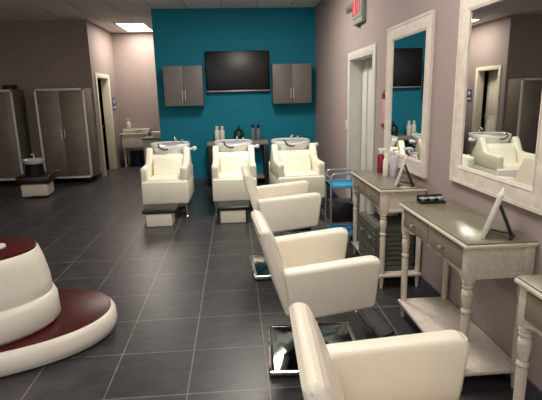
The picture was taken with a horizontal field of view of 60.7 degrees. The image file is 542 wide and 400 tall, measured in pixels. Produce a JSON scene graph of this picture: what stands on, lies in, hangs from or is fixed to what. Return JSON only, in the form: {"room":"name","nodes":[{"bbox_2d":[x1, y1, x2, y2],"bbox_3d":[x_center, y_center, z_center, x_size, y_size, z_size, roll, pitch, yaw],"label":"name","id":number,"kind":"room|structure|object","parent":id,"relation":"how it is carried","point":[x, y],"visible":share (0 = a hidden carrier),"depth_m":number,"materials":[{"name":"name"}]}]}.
{"room":"salon","nodes":[
{"label":"salon","id":0,"kind":"room"},
{"bbox_2d":[0,20,103,176],"bbox_3d":[-5.271,-1.946,9.342,3.380,3.135,0.150,-2,13,-4],"label":"wall","id":1,"kind":"structure","parent":0,"point":[34,54],"depth_m":9.15,"materials":[{"name":"beige paint"}]},
{"bbox_2d":[9,173,102,180],"bbox_3d":[-5.231,-0.449,9.600,3.380,0.100,0.012,-2,13,-4],"label":"baseboard","id":2,"kind":"structure","parent":1,"relation":"attached to","point":[100,174],"depth_m":9.70,"materials":[{"name":"rubber"}]},
{"bbox_2d":[88,21,123,175],"bbox_3d":[-4.471,-2.223,10.475,1.600,3.135,2.050,-2,13,-4],"label":"wall","id":3,"kind":"structure","parent":0,"point":[100,38],"depth_m":10.71,"materials":[{"name":"beige paint"}]},
{"bbox_2d":[94,73,117,175],"bbox_3d":[-3.692,-1.668,10.200,0.170,2.140,1.070,-2,13,-4],"label":"trim","id":4,"kind":"structure","parent":3,"relation":"attached to","point":[105,83],"depth_m":10.54,"materials":[{"name":"white wood"}]},
{"bbox_2d":[112,98,115,109],"bbox_3d":[-3.694,-2.267,10.893,0.011,0.280,0.240,-2,13,-4],"label":"door sign","id":5,"kind":"object","parent":3,"relation":"attached to","point":[113,99],"visible":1,"depth_m":10.89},
{"bbox_2d":[112,32,159,159],"bbox_3d":[-1.448,-2.532,11.523,4.600,3.135,0.150,-2,13,-4],"label":"wall","id":6,"kind":"structure","parent":0,"point":[134,58],"depth_m":11.22,"materials":[{"name":"beige paint"}]},
{"bbox_2d":[0,0,320,32],"bbox_3d":[-2.230,-2.471,3.993,9.120,0.120,14.800,-2,13,-4],"label":"ceiling","id":7,"kind":"structure","parent":0,"point":[102,13],"depth_m":7.97,"materials":[{"name":"paint"}]},
{"bbox_2d":[114,22,152,31],"bbox_3d":[-2.975,-3.789,10.165,0.620,0.012,1.320,-2,13,-4],"label":"recessed light","id":8,"kind":"object","parent":7,"relation":"in","point":[129,27],"visible":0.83,"depth_m":10.12,"materials":[{"name":"white plastic"}]},
{"bbox_2d":[151,7,314,177],"bbox_3d":[-0.627,-1.896,8.643,2.905,3.135,0.180,-2,13,-4],"label":"wall","id":9,"kind":"structure","parent":0,"point":[181,37],"depth_m":8.43,"materials":[{"name":"teal paint"}]},
{"bbox_2d":[162,65,204,106],"bbox_3d":[-1.550,-2.032,8.264,0.680,0.690,0.352,-2,13,-4],"label":"upper cabinet","id":10,"kind":"object","parent":9,"relation":"attached to","point":[183,85],"visible":1,"depth_m":8.12,"materials":[{"name":"grey laminate"}]},
{"bbox_2d":[193,176,268,183],"bbox_3d":[-0.584,-0.396,8.886,2.905,0.100,0.012,-2,13,-4],"label":"baseboard","id":11,"kind":"structure","parent":9,"relation":"attached to","point":[196,180],"depth_m":8.83,"materials":[{"name":"rubber"}]},
{"bbox_2d":[205,50,269,92],"bbox_3d":[-0.604,-2.326,8.399,1.150,0.720,0.102,-2,13,-4],"label":"television","id":12,"kind":"object","parent":9,"relation":"attached to","point":[226,71],"visible":1,"depth_m":8.35,"materials":[{"name":"black plastic"}]},
{"bbox_2d":[271,63,311,103],"bbox_3d":[0.368,-2.108,8.402,0.700,0.690,0.352,-2,13,-4],"label":"upper cabinet","id":13,"kind":"object","parent":9,"relation":"attached to","point":[290,83],"visible":1,"depth_m":8.26,"materials":[{"name":"grey laminate"}]},
{"bbox_2d":[0,164,528,399],"bbox_3d":[-2.156,0.702,4.715,9.120,0.120,14.800,-2,13,-4],"label":"floor","id":14,"kind":"structure","parent":0,"point":[194,317],"depth_m":3.84,"materials":[{"name":"tile"}]},
{"bbox_2d":[0,89,31,180],"bbox_3d":[-5.351,-1.221,9.104,0.930,1.830,0.558,-2,13,-4],"label":"locker","id":15,"kind":"object","parent":14,"relation":"on","point":[15,145],"visible":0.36,"depth_m":8.96,"materials":[{"name":"wood"}]},
{"bbox_2d":[1,85,17,89],"bbox_3d":[-5.040,-2.170,8.925,0.190,0.085,0.250,-2,13,-4],"label":"storage box","id":16,"kind":"object","parent":15,"relation":"on","point":[4,87],"visible":0.95,"depth_m":8.81,"materials":[{"name":"black plastic"}]},
{"bbox_2d":[15,153,60,196],"bbox_3d":[-3.984,-0.451,7.962,0.651,0.712,0.480,-4,13,-10],"label":"sink","id":17,"kind":"object","parent":14,"relation":"on","point":[35,181],"visible":1,"depth_m":7.81,"materials":[{"name":"plastic"}]},
{"bbox_2d":[22,158,44,164],"bbox_3d":[-4.054,-0.663,7.902,0.360,0.075,0.360,-4,13,-10],"label":"bowl","id":18,"kind":"object","parent":17,"relation":"on","point":[30,161],"depth_m":7.79,"materials":[{"name":"ceramic"}]},
{"bbox_2d":[15,172,56,184],"bbox_3d":[-4.037,-0.378,7.969,0.540,0.130,0.480,-4,13,-10],"label":"tray","id":19,"kind":"object","parent":17,"relation":"on","point":[42,178],"depth_m":7.77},
{"bbox_2d":[0,237,116,376],"bbox_3d":[-1.937,0.652,3.031,1.725,0.714,0.950,-7,14,-24],"label":"sofa","id":20,"kind":"object","parent":14,"relation":"on","point":[41,324],"visible":1,"depth_m":2.92,"materials":[{"name":"white leather"}]},
{"bbox_2d":[0,283,60,345],"bbox_3d":[-2.076,0.755,2.921,1.360,0.216,0.790,-7,14,-24],"label":"cushion","id":21,"kind":"object","parent":20,"relation":"on","point":[36,320],"depth_m":2.89,"materials":[{"name":"white leather"}]},
{"bbox_2d":[33,88,99,181],"bbox_3d":[-4.030,-1.274,9.199,0.920,1.830,0.558,-2,13,-4],"label":"cabinet","id":22,"kind":"object","parent":14,"relation":"on","point":[65,116],"visible":0.89,"depth_m":8.97,"materials":[{"name":"wood"}]},
{"bbox_2d":[119,128,149,166],"bbox_3d":[-3.288,-1.282,11.302,0.640,0.880,0.520,-2,13,-4],"label":"utility sink","id":23,"kind":"object","parent":14,"relation":"on","point":[130,138],"visible":0.8,"depth_m":11.06,"materials":[{"name":"plastic"}]},
{"bbox_2d":[126,119,130,128],"bbox_3d":[-3.498,-1.871,11.363,0.118,0.250,0.116,-2,13,-4],"label":"soap bottle","id":24,"kind":"object","parent":23,"relation":"on","point":[128,124],"visible":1,"depth_m":11.33,"materials":[{"name":"white plastic"}]},
{"bbox_2d":[119,128,149,149],"bbox_3d":[-3.293,-1.487,11.255,0.640,0.460,0.520,-2,13,-4],"label":"tub","id":25,"kind":"object","parent":23,"relation":"in","point":[130,138],"depth_m":11.05,"materials":[{"name":"plastic"}]},
{"bbox_2d":[130,151,143,165],"bbox_3d":[-3.260,-1.013,11.334,0.328,0.340,0.328,-2,13,-4],"label":"waste bin","id":26,"kind":"object","parent":14,"relation":"on","point":[137,156],"visible":0.95,"depth_m":11.23,"materials":[{"name":"black plastic"}]},
{"bbox_2d":[142,136,160,162],"bbox_3d":[-2.516,-1.046,10.453,0.640,0.760,0.556,-2,13,-4],"label":"base cabinet","id":27,"kind":"object","parent":14,"relation":"on","point":[147,140],"visible":0.27,"depth_m":10.13,"materials":[{"name":"wood"}]},
{"bbox_2d":[142,136,160,139],"bbox_3d":[-2.525,-1.398,10.381,0.640,0.040,0.540,-2,13,-4],"label":"countertop","id":28,"kind":"structure","parent":27,"relation":"on","point":[147,137],"depth_m":10.12,"materials":[{"name":"grey laminate"}]},
{"bbox_2d":[151,131,160,137],"bbox_3d":[-2.523,-1.465,10.315,0.270,0.120,0.210,-4,13,-10],"label":"box","id":29,"kind":"object","parent":28,"relation":"on","point":[154,133],"visible":0.57,"depth_m":10.22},
{"bbox_2d":[140,136,196,226],"bbox_3d":[-1.422,-0.327,6.567,0.709,1.032,1.560,-2,13,-4],"label":"chair","id":30,"kind":"object","parent":14,"relation":"on","point":[167,181],"visible":1,"depth_m":6.29,"materials":[{"name":"beige leather"}]},
{"bbox_2d":[153,157,181,174],"bbox_3d":[-1.477,-0.485,6.631,0.400,0.249,0.169,-2,13,-4],"label":"cushion","id":31,"kind":"object","parent":30,"relation":"on","point":[161,165],"depth_m":6.59,"materials":[{"name":"beige leather"}]},
{"bbox_2d":[150,136,196,153],"bbox_3d":[-1.460,-0.791,6.943,0.694,0.292,0.620,-2,13,-4],"label":"basin","id":32,"kind":"object","parent":30,"relation":"in","point":[166,147],"depth_m":6.73,"materials":[{"name":"white ceramic"}]},
{"bbox_2d":[212,135,259,222],"bbox_3d":[-0.482,-0.369,6.654,0.699,1.032,1.560,-2,13,-4],"label":"chair","id":33,"kind":"object","parent":14,"relation":"on","point":[229,155],"visible":0.89,"depth_m":6.37,"materials":[{"name":"beige leather"}]},
{"bbox_2d":[220,154,247,172],"bbox_3d":[-0.537,-0.526,6.718,0.390,0.249,0.169,-2,13,-4],"label":"cushion","id":34,"kind":"object","parent":33,"relation":"on","point":[229,163],"depth_m":6.68,"materials":[{"name":"beige leather"}]},
{"bbox_2d":[214,135,259,151],"bbox_3d":[-0.522,-0.833,7.030,0.689,0.292,0.620,-2,13,-4],"label":"basin","id":35,"kind":"object","parent":33,"relation":"in","point":[228,145],"depth_m":6.82,"materials":[{"name":"white ceramic"}]},
{"bbox_2d":[207,139,267,186],"bbox_3d":[-0.604,-0.696,8.601,1.100,0.812,0.400,-2,13,-4],"label":"table","id":36,"kind":"object","parent":14,"relation":"on","point":[264,142],"visible":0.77,"depth_m":8.43,"materials":[{"name":"grey wood"}]},
{"bbox_2d":[215,126,219,140],"bbox_3d":[-0.984,-1.211,8.450,0.088,0.275,0.088,0,13,5],"label":"shampoo bottle","id":37,"kind":"object","parent":36,"relation":"on","point":[217,135],"visible":0.8,"depth_m":8.42,"materials":[{"name":"white plastic"}]},
{"bbox_2d":[220,126,224,139],"bbox_3d":[-0.890,-1.215,8.456,0.088,0.275,0.088,1,13,9],"label":"shampoo bottle","id":38,"kind":"object","parent":36,"relation":"on","point":[222,132],"visible":0.83,"depth_m":8.43,"materials":[{"name":"white plastic"}]},
{"bbox_2d":[234,125,243,138],"bbox_3d":[-0.591,-1.232,8.477,0.195,0.285,0.195,-2,13,-4],"label":"bottle","id":39,"kind":"object","parent":36,"relation":"on","point":[239,132],"visible":0.79,"depth_m":8.41,"materials":[{"name":"green plastic"}]},
{"bbox_2d":[234,131,243,138],"bbox_3d":[-0.590,-1.176,8.489,0.190,0.170,0.190,-2,13,-4],"label":"jar","id":40,"kind":"object","parent":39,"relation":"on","point":[240,134],"depth_m":8.41,"materials":[{"name":"green glass"}]},
{"bbox_2d":[251,124,254,139],"bbox_3d":[-0.332,-1.242,8.495,0.084,0.285,0.084,-1,13,-1],"label":"shampoo bottle","id":41,"kind":"object","parent":36,"relation":"on","point":[252,125],"visible":0.95,"depth_m":8.46,"materials":[{"name":"black plastic"}]},
{"bbox_2d":[256,125,260,139],"bbox_3d":[-0.232,-1.244,8.503,0.084,0.280,0.084,0,13,7],"label":"shampoo bottle","id":42,"kind":"object","parent":36,"relation":"on","point":[258,130],"visible":1,"depth_m":8.47,"materials":[{"name":"black plastic"}]},
{"bbox_2d":[241,166,321,280],"bbox_3d":[0.156,0.172,4.383,0.834,0.955,0.708,-2,13,-5],"label":"salon chair","id":43,"kind":"object","parent":14,"relation":"on","point":[288,206],"visible":0.68,"depth_m":4.05,"materials":[{"name":"beige leather"}]},
{"bbox_2d":[269,133,324,210],"bbox_3d":[0.419,-0.396,6.682,0.749,1.032,1.560,-3,13,-8],"label":"chair","id":44,"kind":"object","parent":14,"relation":"on","point":[291,160],"visible":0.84,"depth_m":6.69,"materials":[{"name":"beige leather"}]},
{"bbox_2d":[271,133,318,150],"bbox_3d":[0.359,-0.859,7.053,0.721,0.292,0.620,-2,13,-4],"label":"basin","id":45,"kind":"object","parent":44,"relation":"in","point":[278,144],"depth_m":6.83,"materials":[{"name":"white ceramic"}]},
{"bbox_2d":[280,153,310,170],"bbox_3d":[0.357,-0.553,6.742,0.440,0.249,0.169,-3,13,-8],"label":"cushion","id":46,"kind":"object","parent":44,"relation":"on","point":[291,161],"depth_m":6.70,"materials":[{"name":"beige leather"}]},
{"bbox_2d":[251,210,393,377],"bbox_3d":[0.325,0.531,2.944,0.834,0.885,0.728,-3,13,-8],"label":"salon chair","id":47,"kind":"object","parent":14,"relation":"on","point":[311,268],"visible":0.8,"depth_m":2.66,"materials":[{"name":"beige leather"}]},
{"bbox_2d":[325,168,359,240],"bbox_3d":[0.757,0.093,4.956,0.314,0.825,0.340,-2,13,-4],"label":"trolley","id":48,"kind":"object","parent":14,"relation":"on","point":[336,209],"visible":0.64,"depth_m":4.85,"materials":[{"name":"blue plastic"}]},
{"bbox_2d":[326,179,352,188],"bbox_3d":[0.751,-0.172,4.896,0.300,0.030,0.330,-2,13,-4],"label":"tray","id":49,"kind":"object","parent":48,"relation":"on","point":[346,183],"depth_m":4.91,"materials":[{"name":"blue plastic"}]},
{"bbox_2d":[325,224,357,235],"bbox_3d":[0.763,0.326,5.009,0.300,0.030,0.330,-2,13,-4],"label":"tray","id":50,"kind":"object","parent":48,"relation":"on","point":[349,227],"depth_m":5.12,"materials":[{"name":"blue plastic"}]},
{"bbox_2d":[289,302,469,399],"bbox_3d":[0.496,0.841,1.512,0.834,0.907,0.690,-2,13,-2],"label":"salon chair","id":51,"kind":"object","parent":14,"relation":"on","point":[427,365],"visible":1,"depth_m":1.72,"materials":[{"name":"beige leather"}]},
{"bbox_2d":[351,170,426,288],"bbox_3d":[1.022,0.226,4.257,0.410,0.866,0.970,-2,13,-4],"label":"console table","id":52,"kind":"object","parent":14,"relation":"on","point":[381,190],"visible":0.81,"depth_m":3.86,"materials":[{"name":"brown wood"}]},
{"bbox_2d":[377,148,386,172],"bbox_3d":[1.058,-0.378,4.419,0.089,0.235,0.068,1,13,10],"label":"spray bottle","id":53,"kind":"object","parent":52,"relation":"on","point":[380,157],"visible":0.94,"depth_m":4.39,"materials":[{"name":"red plastic"}]},
{"bbox_2d":[383,153,388,175],"bbox_3d":[1.061,-0.328,4.269,0.054,0.205,0.054,-2,13,-1],"label":"lotion bottle","id":54,"kind":"object","parent":52,"relation":"on","point":[386,160],"visible":1,"depth_m":4.25,"materials":[{"name":"white plastic"}]},
{"bbox_2d":[351,241,420,277],"bbox_3d":[1.045,0.530,4.327,0.367,0.024,0.940,-2,13,-4],"label":"shelf","id":55,"kind":"object","parent":52,"relation":"attached to","point":[416,273],"depth_m":3.89,"materials":[{"name":"brown wood"}]},
{"bbox_2d":[358,211,414,270],"bbox_3d":[1.015,0.353,4.152,0.353,0.400,0.538,-2,13,-4],"label":"drawer stack","id":56,"kind":"object","parent":52,"relation":"on","point":[369,225],"visible":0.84,"depth_m":3.92,"materials":[{"name":"grey plastic"}]},
{"bbox_2d":[367,199,374,213],"bbox_3d":[0.921,0.026,4.245,0.072,0.200,0.072,-5,13,-14],"label":"bottle","id":57,"kind":"object","parent":56,"relation":"on","point":[370,206],"visible":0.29,"depth_m":4.23,"materials":[{"name":"white plastic"}]},
{"bbox_2d":[375,207,397,215],"bbox_3d":[1.054,0.079,4.236,0.160,0.094,0.200,-2,13,-4],"label":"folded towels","id":58,"kind":"object","parent":56,"relation":"on","point":[376,209],"visible":0.12,"depth_m":4.15,"materials":[{"name":"grey fabric"}]},
{"bbox_2d":[389,149,398,176],"bbox_3d":[1.121,-0.339,4.211,0.078,0.250,0.066,-6,13,-18],"label":"lotion bottle","id":59,"kind":"object","parent":52,"relation":"on","point":[393,159],"visible":1,"depth_m":4.19,"materials":[{"name":"plastic"}]},
{"bbox_2d":[395,155,414,186],"bbox_3d":[1.106,-0.241,3.803,0.155,0.242,0.200,3,14,18],"label":"frame","id":60,"kind":"object","parent":52,"relation":"on","point":[403,165],"visible":1,"depth_m":3.75,"materials":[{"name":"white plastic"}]},
{"bbox_2d":[398,200,538,391],"bbox_3d":[1.131,0.532,2.900,0.410,0.866,0.975,-2,13,-4],"label":"console table","id":61,"kind":"object","parent":14,"relation":"on","point":[454,230],"visible":0.91,"depth_m":2.61,"materials":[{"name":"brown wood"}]},
{"bbox_2d":[416,194,445,203],"bbox_3d":[1.110,-0.007,3.203,0.180,0.050,0.080,-2,13,-4],"label":"tool rack","id":62,"kind":"object","parent":61,"relation":"on","point":[426,198],"visible":1,"depth_m":3.19,"materials":[{"name":"black plastic"}]},
{"bbox_2d":[398,297,515,375],"bbox_3d":[1.154,0.836,2.970,0.367,0.024,0.945,-2,13,-4],"label":"shelf","id":63,"kind":"object","parent":61,"relation":"attached to","point":[430,314],"depth_m":2.96,"materials":[{"name":"brown wood"}]},
{"bbox_2d":[481,188,514,239],"bbox_3d":[1.202,0.071,2.422,0.155,0.242,0.200,6,15,28],"label":"frame","id":64,"kind":"object","parent":61,"relation":"on","point":[497,205],"visible":1,"depth_m":2.39,"materials":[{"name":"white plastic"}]},
{"bbox_2d":[481,192,499,234],"bbox_3d":[1.163,0.067,2.443,0.066,0.206,0.170,6,15,28],"label":"picture","id":65,"kind":"object","parent":64,"relation":"attached to","point":[496,206],"depth_m":2.37},
{"bbox_2d":[513,275,541,399],"bbox_3d":[1.239,0.834,1.558,0.410,0.866,0.975,-2,13,-4],"label":"console table","id":66,"kind":"object","parent":14,"relation":"on","point":[529,316],"visible":1,"depth_m":1.91,"materials":[{"name":"brown wood"}]},
{"bbox_2d":[315,0,541,390],"bbox_3d":[1.397,-0.711,3.222,0.260,3.135,11.560,-2,13,-4],"label":"wall","id":67,"kind":"structure","parent":0,"point":[494,301],"depth_m":3.57,"materials":[{"name":"paint"}]},
{"bbox_2d":[345,0,365,25],"bbox_3d":[0.984,-2.262,5.471,0.119,0.400,0.618,-2,13,-4],"label":"exit sign","id":68,"kind":"object","parent":67,"relation":"attached to","point":[358,7],"visible":1,"depth_m":5.36,"materials":[{"name":"white plastic"}]},
{"bbox_2d":[347,4,351,12],"bbox_3d":[0.978,-2.327,5.620,0.116,0.107,0.106,1,13,11],"label":"lamp","id":69,"kind":"object","parent":68,"relation":"attached to","point":[349,6],"depth_m":5.58,"materials":[{"name":"white plastic"}]},
{"bbox_2d":[346,43,376,212],"bbox_3d":[1.180,-0.742,5.670,0.220,2.120,1.190,-2,13,-4],"label":"trim","id":70,"kind":"structure","parent":67,"relation":"attached to","point":[355,59],"depth_m":6.03,"materials":[{"name":"white wood"}]},
{"bbox_2d":[360,58,368,212],"bbox_3d":[1.214,-0.778,6.010,0.060,2.018,0.300,-2,13,-4],"label":"door","id":71,"kind":"structure","parent":67,"relation":"in","point":[366,61],"depth_m":5.94,"materials":[{"name":"white wood"}]},
{"bbox_2d":[365,58,371,210],"bbox_3d":[1.237,-0.669,5.528,0.092,2.018,0.688,-2,13,-4],"label":"door","id":72,"kind":"structure","parent":67,"relation":"in","point":[370,59],"depth_m":5.72,"materials":[{"name":"wood"}]},
{"bbox_2d":[381,90,384,127],"bbox_3d":[1.144,-0.924,4.696,0.016,0.378,0.100,-2,13,-4],"label":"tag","id":73,"kind":"object","parent":67,"relation":"attached to","point":[383,94],"visible":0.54,"depth_m":4.70,"materials":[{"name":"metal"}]},
{"bbox_2d":[383,9,435,178],"bbox_3d":[1.183,-0.905,4.071,0.026,1.273,1.038,-2,13,-4],"label":"wall mirror","id":74,"kind":"object","parent":67,"relation":"attached to","point":[410,43],"visible":0.88,"depth_m":3.97,"materials":[{"name":"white wood"}]},
{"bbox_2d":[389,30,425,160],"bbox_3d":[1.192,-0.905,4.072,0.005,1.039,0.804,-2,13,-4],"label":"mirror glass","id":75,"kind":"object","parent":74,"relation":"attached to","point":[408,49],"depth_m":4.04,"materials":[{"name":"silver"}]},
{"bbox_2d":[327,186,541,399],"bbox_3d":[1.303,0.793,3.461,0.012,0.100,11.380,-2,13,-4],"label":"baseboard","id":76,"kind":"structure","parent":67,"relation":"attached to","point":[532,392],"depth_m":3.56,"materials":[{"name":"rubber"}]},
{"bbox_2d":[449,0,541,214],"bbox_3d":[1.297,-0.627,2.642,0.026,1.216,1.018,-2,13,-4],"label":"wall mirror","id":77,"kind":"object","parent":67,"relation":"attached to","point":[496,141],"visible":1,"depth_m":2.64,"materials":[{"name":"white wood"}]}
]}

